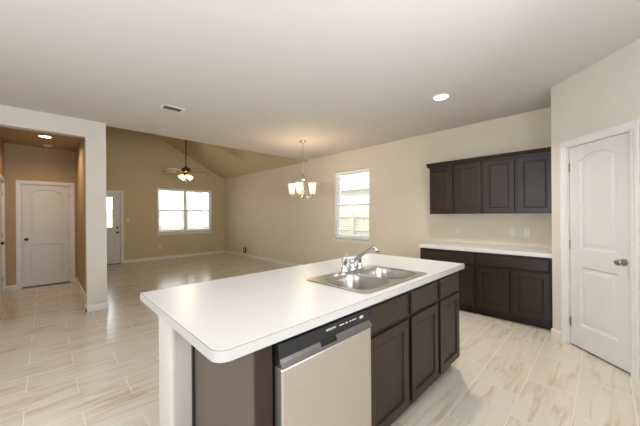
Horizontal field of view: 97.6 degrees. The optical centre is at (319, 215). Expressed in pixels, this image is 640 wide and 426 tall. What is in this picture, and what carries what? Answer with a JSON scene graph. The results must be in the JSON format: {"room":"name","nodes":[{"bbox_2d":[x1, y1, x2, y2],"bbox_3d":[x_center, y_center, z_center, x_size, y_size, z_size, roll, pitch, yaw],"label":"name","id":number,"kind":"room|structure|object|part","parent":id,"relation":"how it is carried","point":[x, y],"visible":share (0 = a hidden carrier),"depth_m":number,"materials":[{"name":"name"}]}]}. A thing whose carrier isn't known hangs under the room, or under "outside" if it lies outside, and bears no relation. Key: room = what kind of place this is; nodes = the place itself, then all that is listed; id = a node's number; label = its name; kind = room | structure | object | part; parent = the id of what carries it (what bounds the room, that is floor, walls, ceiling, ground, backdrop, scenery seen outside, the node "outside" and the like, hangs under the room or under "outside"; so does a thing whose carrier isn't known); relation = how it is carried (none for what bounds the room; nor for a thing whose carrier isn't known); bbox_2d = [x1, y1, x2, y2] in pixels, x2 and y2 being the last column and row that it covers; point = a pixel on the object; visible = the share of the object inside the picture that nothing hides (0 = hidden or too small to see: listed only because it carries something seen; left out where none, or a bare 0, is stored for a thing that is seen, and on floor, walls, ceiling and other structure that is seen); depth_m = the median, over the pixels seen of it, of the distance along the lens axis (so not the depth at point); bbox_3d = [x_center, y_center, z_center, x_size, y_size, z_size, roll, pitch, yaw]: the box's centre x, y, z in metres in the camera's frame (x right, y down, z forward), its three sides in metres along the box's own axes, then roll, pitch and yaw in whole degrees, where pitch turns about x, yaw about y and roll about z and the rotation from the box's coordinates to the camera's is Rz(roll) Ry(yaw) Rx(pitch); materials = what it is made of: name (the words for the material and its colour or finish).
{"room":"kitchen","nodes":[
{"label":"kitchen","id":0,"kind":"room"},
{"bbox_2d":[0,136,3,176],"bbox_3d":[-5.009,-0.025,4.234,0.150,2.830,2.460,0,0,-45],"label":"wall","id":1,"kind":"structure","parent":0,"point":[1,140],"depth_m":4.87,"materials":[{"name":"beige paint"}]},
{"bbox_2d":[0,181,3,293],"bbox_3d":[-5.451,0.393,4.790,0.105,1.964,0.725,0,0,-45],"label":"door","id":2,"kind":"structure","parent":1,"relation":"in","point":[1,191],"depth_m":4.94,"materials":[{"name":"white paint"}]},
{"bbox_2d":[0,174,5,301],"bbox_3d":[-5.476,0.365,4.753,0.127,2.058,0.856,0,0,-45],"label":"trim","id":3,"kind":"structure","parent":1,"relation":"attached to","point":[2,179],"depth_m":5.04,"materials":[{"name":"white paint"}]},
{"bbox_2d":[4,143,76,285],"bbox_3d":[-5.560,-0.021,5.508,1.150,2.830,0.130,0,0,-45],"label":"wall","id":4,"kind":"structure","parent":0,"point":[21,162],"depth_m":5.34,"materials":[{"name":"beige paint"}]},
{"bbox_2d":[6,285,15,290],"bbox_3d":[-5.750,1.353,5.208,0.143,0.086,0.014,0,0,-45],"label":"baseboard","id":5,"kind":"structure","parent":4,"relation":"attached to","point":[12,287],"depth_m":5.21,"materials":[{"name":"white paint"}]},
{"bbox_2d":[16,180,74,289],"bbox_3d":[-5.449,0.365,5.587,0.831,2.058,0.127,0,0,-45],"label":"trim","id":6,"kind":"structure","parent":4,"relation":"attached to","point":[19,183],"depth_m":5.36,"materials":[{"name":"white paint"}]},
{"bbox_2d":[22,184,69,286],"bbox_3d":[-5.412,0.392,5.562,0.700,1.964,0.105,0,0,-45],"label":"door","id":7,"kind":"structure","parent":4,"relation":"in","point":[45,209],"depth_m":5.55,"materials":[{"name":"white paint"}]},
{"bbox_2d":[0,105,106,305],"bbox_3d":[-4.415,-0.030,2.994,3.400,2.830,0.140,0,0,-45],"label":"wall","id":8,"kind":"structure","parent":0,"point":[94,133],"depth_m":4.01,"materials":[{"name":"beige paint"}]},
{"bbox_2d":[86,302,108,311],"bbox_3d":[-3.220,1.333,4.050,0.260,0.086,0.014,0,0,-45],"label":"baseboard","id":9,"kind":"structure","parent":8,"relation":"attached to","point":[101,306],"depth_m":4.05,"materials":[{"name":"white paint"}]},
{"bbox_2d":[76,138,85,293],"bbox_3d":[-4.902,-1.211,5.777,0.180,5.200,4.500,0,0,-45],"label":"wall","id":10,"kind":"structure","parent":0,"point":[80,152],"depth_m":5.10,"materials":[{"name":"beige paint"}]},
{"bbox_2d":[76,278,85,300],"bbox_3d":[-4.236,1.341,4.982,0.014,0.086,2.460,0,0,-45],"label":"baseboard","id":11,"kind":"structure","parent":10,"relation":"attached to","point":[77,281],"depth_m":5.02,"materials":[{"name":"white paint"}]},
{"bbox_2d":[106,126,224,259],"bbox_3d":[-5.451,-1.206,8.498,5.550,5.200,0.150,0,0,-45],"label":"wall","id":12,"kind":"structure","parent":0,"point":[135,160],"depth_m":8.62,"materials":[{"name":"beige paint"}]},
{"bbox_2d":[106,193,120,264],"bbox_3d":[-6.088,0.385,7.832,0.842,2.027,0.190,0,0,-45],"label":"door","id":13,"kind":"structure","parent":12,"relation":"in","point":[113,234],"depth_m":8.01,"materials":[{"name":"white paint"}]},
{"bbox_3d":[-6.069,-0.073,7.809,0.536,0.940,0.014,0,0,-44],"label":"lite frame","id":14,"kind":"part","parent":13,"relation":"part of","materials":[{"name":"white glass"}]},
{"bbox_3d":[-5.951,0.846,7.923,0.238,0.640,0.005,0,0,-44],"label":"panel","id":15,"kind":"part","parent":13,"relation":"part of","materials":[{"name":"white paint"}]},
{"bbox_2d":[106,190,123,262],"bbox_3d":[-6.082,0.350,7.826,0.966,2.098,0.127,0,0,-45],"label":"trim","id":16,"kind":"structure","parent":12,"relation":"attached to","point":[107,191],"depth_m":8.09,"materials":[{"name":"white paint"}]},
{"bbox_2d":[124,250,223,262],"bbox_3d":[-4.596,1.344,9.203,3.070,0.086,0.014,0,0,-45],"label":"baseboard","id":17,"kind":"structure","parent":12,"relation":"attached to","point":[222,251],"depth_m":9.01,"materials":[{"name":"white paint"}]},
{"bbox_2d":[157,188,211,234],"bbox_3d":[-4.498,-0.114,9.388,1.775,1.490,0.153,0,0,-45],"label":"window","id":18,"kind":"structure","parent":12,"relation":"in","point":[209,230],"depth_m":9.40,"materials":[{"name":"white plastic"}]},
{"bbox_3d":[-4.845,-0.475,9.134,0.800,0.692,0.022,0,0,-44],"label":"sash","id":19,"kind":"part","parent":18,"relation":"part of","materials":[{"name":"white glass"}]},
{"bbox_3d":[-4.823,0.177,9.117,0.800,0.692,0.022,0,0,-44],"label":"sash","id":20,"kind":"part","parent":18,"relation":"part of","materials":[{"name":"white glass"}]},
{"bbox_2d":[158,188,185,229],"bbox_3d":[-4.786,-0.191,9.069,0.822,1.299,0.065,0,0,-45],"label":"window blind","id":21,"kind":"object","parent":18,"relation":"attached to","point":[159,189],"visible":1,"depth_m":9.03,"materials":[{"name":"white plastic"}]},
{"bbox_3d":[-4.796,-0.817,9.074,0.822,0.047,0.050,0,0,-44],"label":"head rail","id":22,"kind":"part","parent":21,"relation":"part of","materials":[{"name":"white plastic"}]},
{"bbox_3d":[-4.472,0.567,9.367,1.775,0.022,0.092,0,0,-44],"label":"sill","id":23,"kind":"part","parent":18,"relation":"part of","materials":[{"name":"white paint"}]},
{"bbox_3d":[-4.242,-0.480,9.727,0.800,0.692,0.022,0,0,-44],"label":"sash","id":24,"kind":"part","parent":18,"relation":"part of","materials":[{"name":"glass"}]},
{"bbox_3d":[-4.220,0.172,9.710,0.800,0.692,0.022,0,0,-44],"label":"sash","id":25,"kind":"part","parent":18,"relation":"part of","materials":[{"name":"glass"}]},
{"bbox_2d":[186,190,210,228],"bbox_3d":[-4.174,-0.196,9.669,0.822,1.299,0.065,0,0,-45],"label":"window blind","id":26,"kind":"object","parent":18,"relation":"attached to","point":[186,190],"visible":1,"depth_m":9.64,"materials":[{"name":"white plastic"}]},
{"bbox_3d":[-4.185,-0.822,9.675,0.822,0.047,0.050,0,0,-44],"label":"head rail","id":27,"kind":"part","parent":26,"relation":"part of","materials":[{"name":"white plastic"}]},
{"bbox_2d":[159,317,191,425],"bbox_3d":[-0.047,0.914,2.225,2.159,0.873,0.220,0,0,-45],"label":"wall","id":28,"kind":"structure","parent":0,"point":[175,362],"depth_m":1.43,"materials":[{"name":"paint"}]},
{"bbox_2d":[154,134,307,178],"bbox_3d":[-3.421,-2.461,7.278,4.350,2.456,4.750,0,0,-45],"label":"vault","id":29,"kind":"object","parent":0,"point":[225,162],"visible":0.17,"depth_m":8.47,"materials":[{"name":"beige paint"}]},
{"bbox_2d":[162,140,205,179],"bbox_3d":[-3.397,-1.662,7.161,1.127,1.609,1.132,0,0,-45],"label":"ceiling fan","id":30,"kind":"object","parent":29,"relation":"hanging from","point":[185,170],"visible":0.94,"depth_m":7.09,"materials":[{"name":"brown wood"}]},
{"bbox_3d":[-3.544,-1.122,6.783,0.135,0.036,0.405,0,0,18],"label":"blade","id":31,"kind":"part","parent":30,"relation":"part of","materials":[{"name":"brown wood"}]},
{"bbox_2d":[0,0,639,159],"bbox_3d":[-1.611,-1.437,3.125,7.600,0.140,9.100,0,0,-45],"label":"ceiling","id":32,"kind":"structure","parent":0,"point":[261,76],"depth_m":2.54,"materials":[{"name":"paint"}]},
{"bbox_2d":[37,135,52,137],"bbox_3d":[-4.693,-1.338,4.779,0.196,0.008,0.196,0,0,-45],"label":"recessed light","id":33,"kind":"object","parent":32,"relation":"in","point":[42,136],"visible":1,"depth_m":4.77,"materials":[{"name":"white plastic"}]},
{"bbox_2d":[159,104,185,112],"bbox_3d":[-1.887,-1.359,3.582,0.270,0.011,0.170,0,0,-45],"label":"ceiling vent","id":34,"kind":"object","parent":32,"relation":"in","point":[163,106],"visible":1,"depth_m":3.57,"materials":[{"name":"white metal"}]},
{"bbox_2d":[288,140,315,198],"bbox_3d":[-0.300,-0.841,5.210,0.543,1.073,0.548,0,0,-45],"label":"chandelier","id":35,"kind":"object","parent":32,"relation":"hanging from","point":[300,191],"visible":1,"depth_m":5.14,"materials":[{"name":"white glass"}]},
{"bbox_3d":[-0.527,-0.486,5.202,0.142,0.189,0.142,0,0,-44],"label":"lamp shade","id":36,"kind":"part","parent":35,"relation":"part of","materials":[{"name":"white glass"}]},
{"bbox_3d":[-0.373,-0.487,5.001,0.142,0.189,0.142,0,0,-44],"label":"lamp shade","id":37,"kind":"part","parent":35,"relation":"part of","materials":[{"name":"white glass"}]},
{"bbox_3d":[-0.135,-0.489,5.085,0.142,0.189,0.142,0,0,-44],"label":"lamp shade","id":38,"kind":"part","parent":35,"relation":"part of","materials":[{"name":"white glass"}]},
{"bbox_2d":[432,93,449,100],"bbox_3d":[1.426,-1.387,3.299,0.196,0.008,0.196,0,0,-45],"label":"recessed light","id":39,"kind":"object","parent":32,"relation":"in","point":[439,97],"visible":1,"depth_m":3.30,"materials":[{"name":"white ceramic"}]},
{"bbox_2d":[0,253,639,425],"bbox_3d":[-2.306,1.429,3.856,7.600,0.120,11.150,0,0,-45],"label":"floor","id":40,"kind":"structure","parent":0,"point":[62,364],"depth_m":2.47,"materials":[{"name":"tile"}]},
{"bbox_2d":[191,344,272,425],"bbox_3d":[-0.423,0.916,1.266,0.616,0.874,0.072,0,0,45],"label":"island end panel","id":41,"kind":"object","parent":40,"relation":"on","point":[239,391],"visible":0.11,"depth_m":1.15,"materials":[{"name":"brown wood"}]},
{"bbox_3d":[-0.445,0.917,1.258,0.018,0.874,0.595,0,0,-44],"label":"panel","id":42,"kind":"part","parent":41,"relation":"part of","materials":[{"name":"brown wood"}]},
{"bbox_2d":[272,308,371,425],"bbox_3d":[-0.151,0.917,1.469,0.574,0.858,0.627,0,0,-45],"label":"dishwasher","id":43,"kind":"object","parent":40,"relation":"on","point":[321,375],"visible":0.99,"depth_m":1.22,"materials":[{"name":"silver metal"}]},
{"bbox_2d":[272,344,275,425],"bbox_3d":[-0.173,0.867,1.491,0.566,0.758,0.565,0,0,-44],"label":"panel","id":44,"kind":"object","parent":43,"relation":"in","point":[273,345],"depth_m":1.09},
{"bbox_3d":[0.039,0.534,1.273,0.572,0.079,0.044,0,0,-44],"label":"control panel","id":45,"kind":"part","parent":43,"relation":"part of","materials":[{"name":"black plastic"}]},
{"bbox_2d":[365,280,438,425],"bbox_3d":[0.360,0.910,2.025,0.918,0.874,0.625,0,0,-45],"label":"base cabinet","id":46,"kind":"object","parent":40,"relation":"on","point":[404,328],"visible":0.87,"depth_m":1.75,"materials":[{"name":"brown wood"}]},
{"bbox_2d":[140,253,464,362],"bbox_3d":[0.119,0.454,2.022,2.231,0.040,1.002,0,0,-45],"label":"countertop","id":47,"kind":"structure","parent":46,"relation":"on","point":[231,318],"depth_m":1.41,"materials":[{"name":"white laminate"}]},
{"bbox_2d":[339,246,379,273],"bbox_3d":[0.317,0.324,2.066,0.270,0.201,0.267,0,0,-45],"label":"kitchen faucet","id":48,"kind":"object","parent":47,"relation":"on","point":[358,258],"visible":1,"depth_m":2.08,"materials":[{"name":"silver metal"}]},
{"bbox_3d":[0.182,0.365,2.077,0.056,0.098,0.056,0,0,-44],"label":"handle","id":49,"kind":"part","parent":48,"relation":"part of","materials":[{"name":"silver metal"}]},
{"bbox_3d":[0.245,0.418,2.139,0.270,0.015,0.054,0,0,-44],"label":"plate","id":50,"kind":"part","parent":48,"relation":"part of","materials":[{"name":"silver metal"}]},
{"bbox_3d":[0.245,0.375,2.139,0.062,0.078,0.061,0,0,-44],"label":"spout","id":51,"kind":"part","parent":48,"relation":"part of","materials":[{"name":"silver metal"}]},
{"bbox_3d":[0.308,0.364,2.201,0.056,0.098,0.056,0,0,-44],"label":"handle","id":52,"kind":"part","parent":48,"relation":"part of","materials":[{"name":"silver metal"}]},
{"bbox_3d":[0.325,0.300,2.064,0.240,0.153,0.029,0,0,43],"label":"spout","id":53,"kind":"part","parent":48,"relation":"part of","materials":[{"name":"silver metal"}]},
{"bbox_2d":[306,265,426,293],"bbox_3d":[0.344,0.510,1.958,0.754,0.187,0.507,0,0,-45],"label":"sink","id":54,"kind":"object","parent":47,"relation":"in","point":[373,278],"visible":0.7,"depth_m":1.98,"materials":[{"name":"metal"}]},
{"bbox_3d":[0.407,0.576,1.650,0.423,0.142,0.020,0,0,-44],"label":"false drawer","id":55,"kind":"part","parent":46,"relation":"part of","materials":[{"name":"brown wood"}]},
{"bbox_3d":[0.410,0.945,1.650,0.423,0.553,0.020,0,0,-44],"label":"door","id":56,"kind":"part","parent":46,"relation":"part of","materials":[{"name":"brown wood"}]},
{"bbox_3d":[0.736,0.573,1.974,0.406,0.142,0.020,0,0,-44],"label":"false drawer","id":57,"kind":"part","parent":46,"relation":"part of","materials":[{"name":"brown wood"}]},
{"bbox_3d":[0.739,0.943,1.974,0.406,0.553,0.020,0,0,-44],"label":"door","id":58,"kind":"part","parent":46,"relation":"part of","materials":[{"name":"brown wood"}]},
{"bbox_2d":[430,271,459,385],"bbox_3d":[0.850,0.906,2.507,0.454,0.874,0.625,0,0,-45],"label":"base cabinet","id":59,"kind":"object","parent":40,"relation":"on","point":[447,286],"visible":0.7,"depth_m":2.26,"materials":[{"name":"brown wood"}]},
{"bbox_3d":[1.047,0.855,2.305,0.454,0.774,0.020,0,0,-44],"label":"frame","id":60,"kind":"part","parent":59,"relation":"part of","materials":[{"name":"brown wood"}]},
{"bbox_3d":[1.053,0.571,2.285,0.393,0.142,0.020,0,0,-44],"label":"drawer","id":61,"kind":"part","parent":59,"relation":"part of","materials":[{"name":"brown wood"}]},
{"bbox_3d":[1.056,0.940,2.285,0.393,0.553,0.020,0,0,-44],"label":"door","id":62,"kind":"part","parent":59,"relation":"part of","materials":[{"name":"brown wood"}]},
{"bbox_2d":[420,248,478,312],"bbox_3d":[2.017,0.915,4.215,0.615,0.838,0.775,0,0,-45],"label":"base cabinet","id":63,"kind":"object","parent":40,"relation":"on","point":[467,290],"visible":0.34,"depth_m":3.84,"materials":[{"name":"brown wood"}]},
{"bbox_3d":[1.802,0.591,4.006,0.020,0.140,0.731,0,0,-44],"label":"drawer","id":64,"kind":"part","parent":63,"relation":"part of","materials":[{"name":"brown wood"}]},
{"bbox_3d":[1.940,0.947,3.869,0.020,0.525,0.346,0,0,-44],"label":"door","id":65,"kind":"part","parent":63,"relation":"part of","materials":[{"name":"brown wood"}]},
{"bbox_2d":[476,252,552,329],"bbox_3d":[2.567,0.910,3.655,0.615,0.838,0.785,0,0,-45],"label":"base cabinet","id":66,"kind":"object","parent":40,"relation":"on","point":[515,288],"visible":0.94,"depth_m":3.41,"materials":[{"name":"brown wood"}]},
{"bbox_2d":[419,241,551,257],"bbox_3d":[2.287,0.466,3.928,0.633,0.054,1.573,0,0,-45],"label":"countertop","id":67,"kind":"structure","parent":66,"relation":"on","point":[482,248],"depth_m":3.71,"materials":[{"name":"white laminate"}]},
{"bbox_3d":[2.219,0.945,3.586,0.020,0.525,0.350,0,0,-44],"label":"door","id":68,"kind":"part","parent":66,"relation":"part of","materials":[{"name":"brown wood"}]},
{"bbox_3d":[2.353,0.586,3.446,0.020,0.140,0.741,0,0,-44],"label":"drawer","id":69,"kind":"part","parent":66,"relation":"part of","materials":[{"name":"brown wood"}]},
{"bbox_3d":[2.492,0.943,3.307,0.020,0.525,0.350,0,0,-44],"label":"door","id":70,"kind":"part","parent":66,"relation":"part of","materials":[{"name":"brown wood"}]},
{"bbox_2d":[224,107,551,264],"bbox_3d":[-0.173,-0.084,6.988,0.150,2.870,9.390,0,0,-45],"label":"wall","id":71,"kind":"structure","parent":0,"point":[260,211],"depth_m":5.39,"materials":[{"name":"beige paint"}]},
{"bbox_2d":[224,250,301,265],"bbox_3d":[-0.778,1.313,7.497,0.014,0.086,7.800,0,0,-45],"label":"baseboard","id":72,"kind":"structure","parent":71,"relation":"attached to","point":[225,251],"depth_m":8.39,"materials":[{"name":"white paint"}]},
{"bbox_2d":[333,167,370,243],"bbox_3d":[0.706,-0.188,6.055,0.153,1.565,1.015,0,0,-45],"label":"window","id":73,"kind":"structure","parent":71,"relation":"in","point":[337,211],"depth_m":6.26,"materials":[{"name":"white plastic"}]},
{"bbox_3d":[0.690,0.530,6.033,0.092,0.022,1.015,0,0,-44],"label":"sill","id":74,"kind":"part","parent":73,"relation":"part of","materials":[{"name":"white paint"}]},
{"bbox_2d":[335,168,369,239],"bbox_3d":[0.687,-0.223,6.036,0.065,1.464,0.919,0,0,-45],"label":"window blind","id":75,"kind":"object","parent":73,"relation":"attached to","point":[366,169],"visible":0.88,"depth_m":6.02,"materials":[{"name":"white plastic"}]},
{"bbox_3d":[0.686,-0.931,6.041,0.050,0.047,0.919,0,0,-44],"label":"head rail","id":76,"kind":"part","parent":75,"relation":"part of","materials":[{"name":"white plastic"}]},
{"bbox_3d":[0.698,0.499,6.041,0.046,0.020,0.911,0,0,-44],"label":"rail","id":77,"kind":"part","parent":75,"relation":"part of","materials":[{"name":"white plastic"}]},
{"bbox_3d":[0.746,-0.571,6.096,0.022,0.730,0.885,0,0,-44],"label":"sash","id":78,"kind":"part","parent":73,"relation":"part of","materials":[{"name":"glass"}]},
{"bbox_3d":[0.734,0.119,6.080,0.022,0.730,0.885,0,0,-44],"label":"sash","id":79,"kind":"part","parent":73,"relation":"part of","materials":[{"name":"glass"}]},
{"bbox_2d":[430,161,482,213],"bbox_3d":[2.125,-0.387,4.310,0.317,0.735,0.765,0,0,-45],"label":"upper cabinet","id":80,"kind":"object","parent":71,"relation":"attached to","point":[454,189],"visible":0.97,"depth_m":4.17,"materials":[{"name":"brown wood"}]},
{"bbox_3d":[1.885,-0.384,4.342,0.020,0.710,0.338,0,0,-44],"label":"door","id":81,"kind":"part","parent":80,"relation":"part of","materials":[{"name":"brown wood"}]},
{"bbox_3d":[2.153,-0.386,4.069,0.020,0.710,0.338,0,0,-44],"label":"door","id":82,"kind":"part","parent":80,"relation":"part of","materials":[{"name":"brown wood"}]},
{"bbox_2d":[426,147,550,168],"bbox_3d":[2.370,-0.788,4.026,0.346,0.062,1.578,0,0,-45],"label":"crown molding","id":83,"kind":"structure","parent":80,"relation":"attached to","point":[546,149],"depth_m":3.81,"materials":[{"name":"brown wood"}]},
{"bbox_2d":[456,226,460,233],"bbox_3d":[2.208,0.237,4.453,0.011,0.116,0.072,0,0,-45],"label":"wall outlet","id":84,"kind":"object","parent":71,"relation":"attached to","point":[458,228],"visible":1,"depth_m":4.45,"materials":[{"name":"beige plastic"}]},
{"bbox_2d":[509,228,514,235],"bbox_3d":[2.709,0.238,3.943,0.010,0.116,0.072,0,0,-45],"label":"light switch","id":85,"kind":"object","parent":71,"relation":"attached to","point":[511,230],"visible":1,"depth_m":3.94,"materials":[{"name":"white plastic"}]},
{"bbox_2d":[483,153,551,213],"bbox_3d":[2.668,-0.391,3.757,0.317,0.735,0.780,0,0,-45],"label":"upper cabinet","id":86,"kind":"object","parent":71,"relation":"attached to","point":[523,184],"visible":0.85,"depth_m":3.63,"materials":[{"name":"brown wood"}]},
{"bbox_3d":[2.425,-0.388,3.792,0.020,0.710,0.346,0,0,-44],"label":"door","id":87,"kind":"part","parent":86,"relation":"part of","materials":[{"name":"brown wood"}]},
{"bbox_3d":[2.699,-0.391,3.514,0.020,0.710,0.346,0,0,-44],"label":"door","id":88,"kind":"part","parent":86,"relation":"part of","materials":[{"name":"brown wood"}]},
{"bbox_2d":[524,229,530,236],"bbox_3d":[2.828,0.242,3.821,0.011,0.116,0.072,0,0,-45],"label":"wall outlet","id":89,"kind":"object","parent":71,"relation":"attached to","point":[526,231],"visible":1,"depth_m":3.82,"materials":[{"name":"white plastic"}]},
{"bbox_2d":[551,38,639,331],"bbox_3d":[2.601,-0.086,2.567,0.110,2.830,1.030,0,0,1],"label":"wall","id":90,"kind":"structure","parent":0,"point":[605,94],"depth_m":2.64,"materials":[{"name":"beige paint"}]},
{"bbox_2d":[551,328,560,340],"bbox_3d":[2.554,1.287,3.023,0.014,0.086,0.131,0,0,1],"label":"baseboard","id":91,"kind":"structure","parent":90,"relation":"attached to","point":[555,333],"depth_m":3.02,"materials":[{"name":"white paint"}]},
{"bbox_2d":[568,132,630,372],"bbox_3d":[2.552,0.311,2.602,0.105,1.999,0.595,0,0,0],"label":"door","id":92,"kind":"structure","parent":90,"relation":"in","point":[599,242],"depth_m":2.56,"materials":[{"name":"white paint"}]},
{"bbox_3d":[2.533,0.400,2.362,0.070,0.062,0.062,0,0,0],"label":"knob","id":93,"kind":"part","parent":92,"relation":"part of","materials":[{"name":"silver metal"}]},
{"bbox_2d":[559,119,639,381],"bbox_3d":[2.596,0.283,2.592,0.127,2.093,0.726,0,0,1],"label":"trim","id":94,"kind":"structure","parent":90,"relation":"attached to","point":[632,127],"depth_m":2.30,"materials":[{"name":"white paint"}]},
{"label":"outside","id":95,"kind":"structure","parent":0,"visible":0},
{"bbox_3d":[-3.441,1.728,9.223,36.000,0.300,42.000,0,0,-44],"label":"lawn","id":96,"kind":"structure","parent":95,"visible":0},
{"bbox_2d":[106,209,208,229],"bbox_3d":[-7.254,0.658,14.521,14.000,1.900,0.150,0,0,-45],"label":"fence","id":97,"kind":"object","parent":96,"relation":"on","point":[174,219],"visible":0.09,"depth_m":14.38,"materials":[{"name":"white wood"}]},
{"bbox_3d":[-7.284,-0.037,14.546,14.000,0.090,0.040,0,0,-44],"label":"rail","id":98,"kind":"part","parent":97,"relation":"part of","materials":[{"name":"wood"}]},
{"bbox_3d":[-7.280,0.518,14.546,14.000,0.090,0.040,0,0,-44],"label":"rail","id":99,"kind":"part","parent":97,"relation":"part of","materials":[{"name":"wood"}]},
{"bbox_2d":[340,172,368,209],"bbox_3d":[4.678,-0.988,13.016,5.070,5.000,12.800,0,0,-45],"label":"house","id":100,"kind":"structure","parent":96,"relation":"on","point":[345,198],"depth_m":13.29,"materials":[{"name":"white"}]},
{"bbox_2d":[340,209,368,235],"bbox_3d":[2.310,0.656,9.275,0.150,1.750,8.000,0,0,-45],"label":"fence","id":101,"kind":"object","parent":96,"relation":"on","point":[345,222],"visible":0.14,"depth_m":10.33,"materials":[{"name":"brown wood"}]},
{"bbox_3d":[1.203,0.690,10.360,0.090,1.700,0.090,0,0,-44],"label":"post","id":102,"kind":"part","parent":101,"relation":"part of","materials":[{"name":"brown wood"}]},
{"bbox_3d":[2.330,0.036,9.300,0.040,0.090,8.000,0,0,-44],"label":"rail","id":103,"kind":"part","parent":101,"relation":"part of","materials":[{"name":"brown wood"}]},
{"bbox_3d":[2.334,0.524,9.300,0.040,0.090,8.000,0,0,-44],"label":"rail","id":104,"kind":"part","parent":101,"relation":"part of","materials":[{"name":"brown wood"}]},
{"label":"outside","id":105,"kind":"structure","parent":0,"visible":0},
{"bbox_3d":[-5.582,1.510,10.115,5.000,0.150,2.330,0,0,-44],"label":"patio slab","id":106,"kind":"object","parent":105,"visible":0},
{"bbox_2d":[194,192,202,228],"bbox_3d":[-5.115,0.056,11.797,0.340,2.750,0.340,0,0,-45],"label":"porch post","id":107,"kind":"object","parent":106,"relation":"on","point":[199,206],"visible":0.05,"depth_m":11.70,"materials":[{"name":"white"}]}
]}

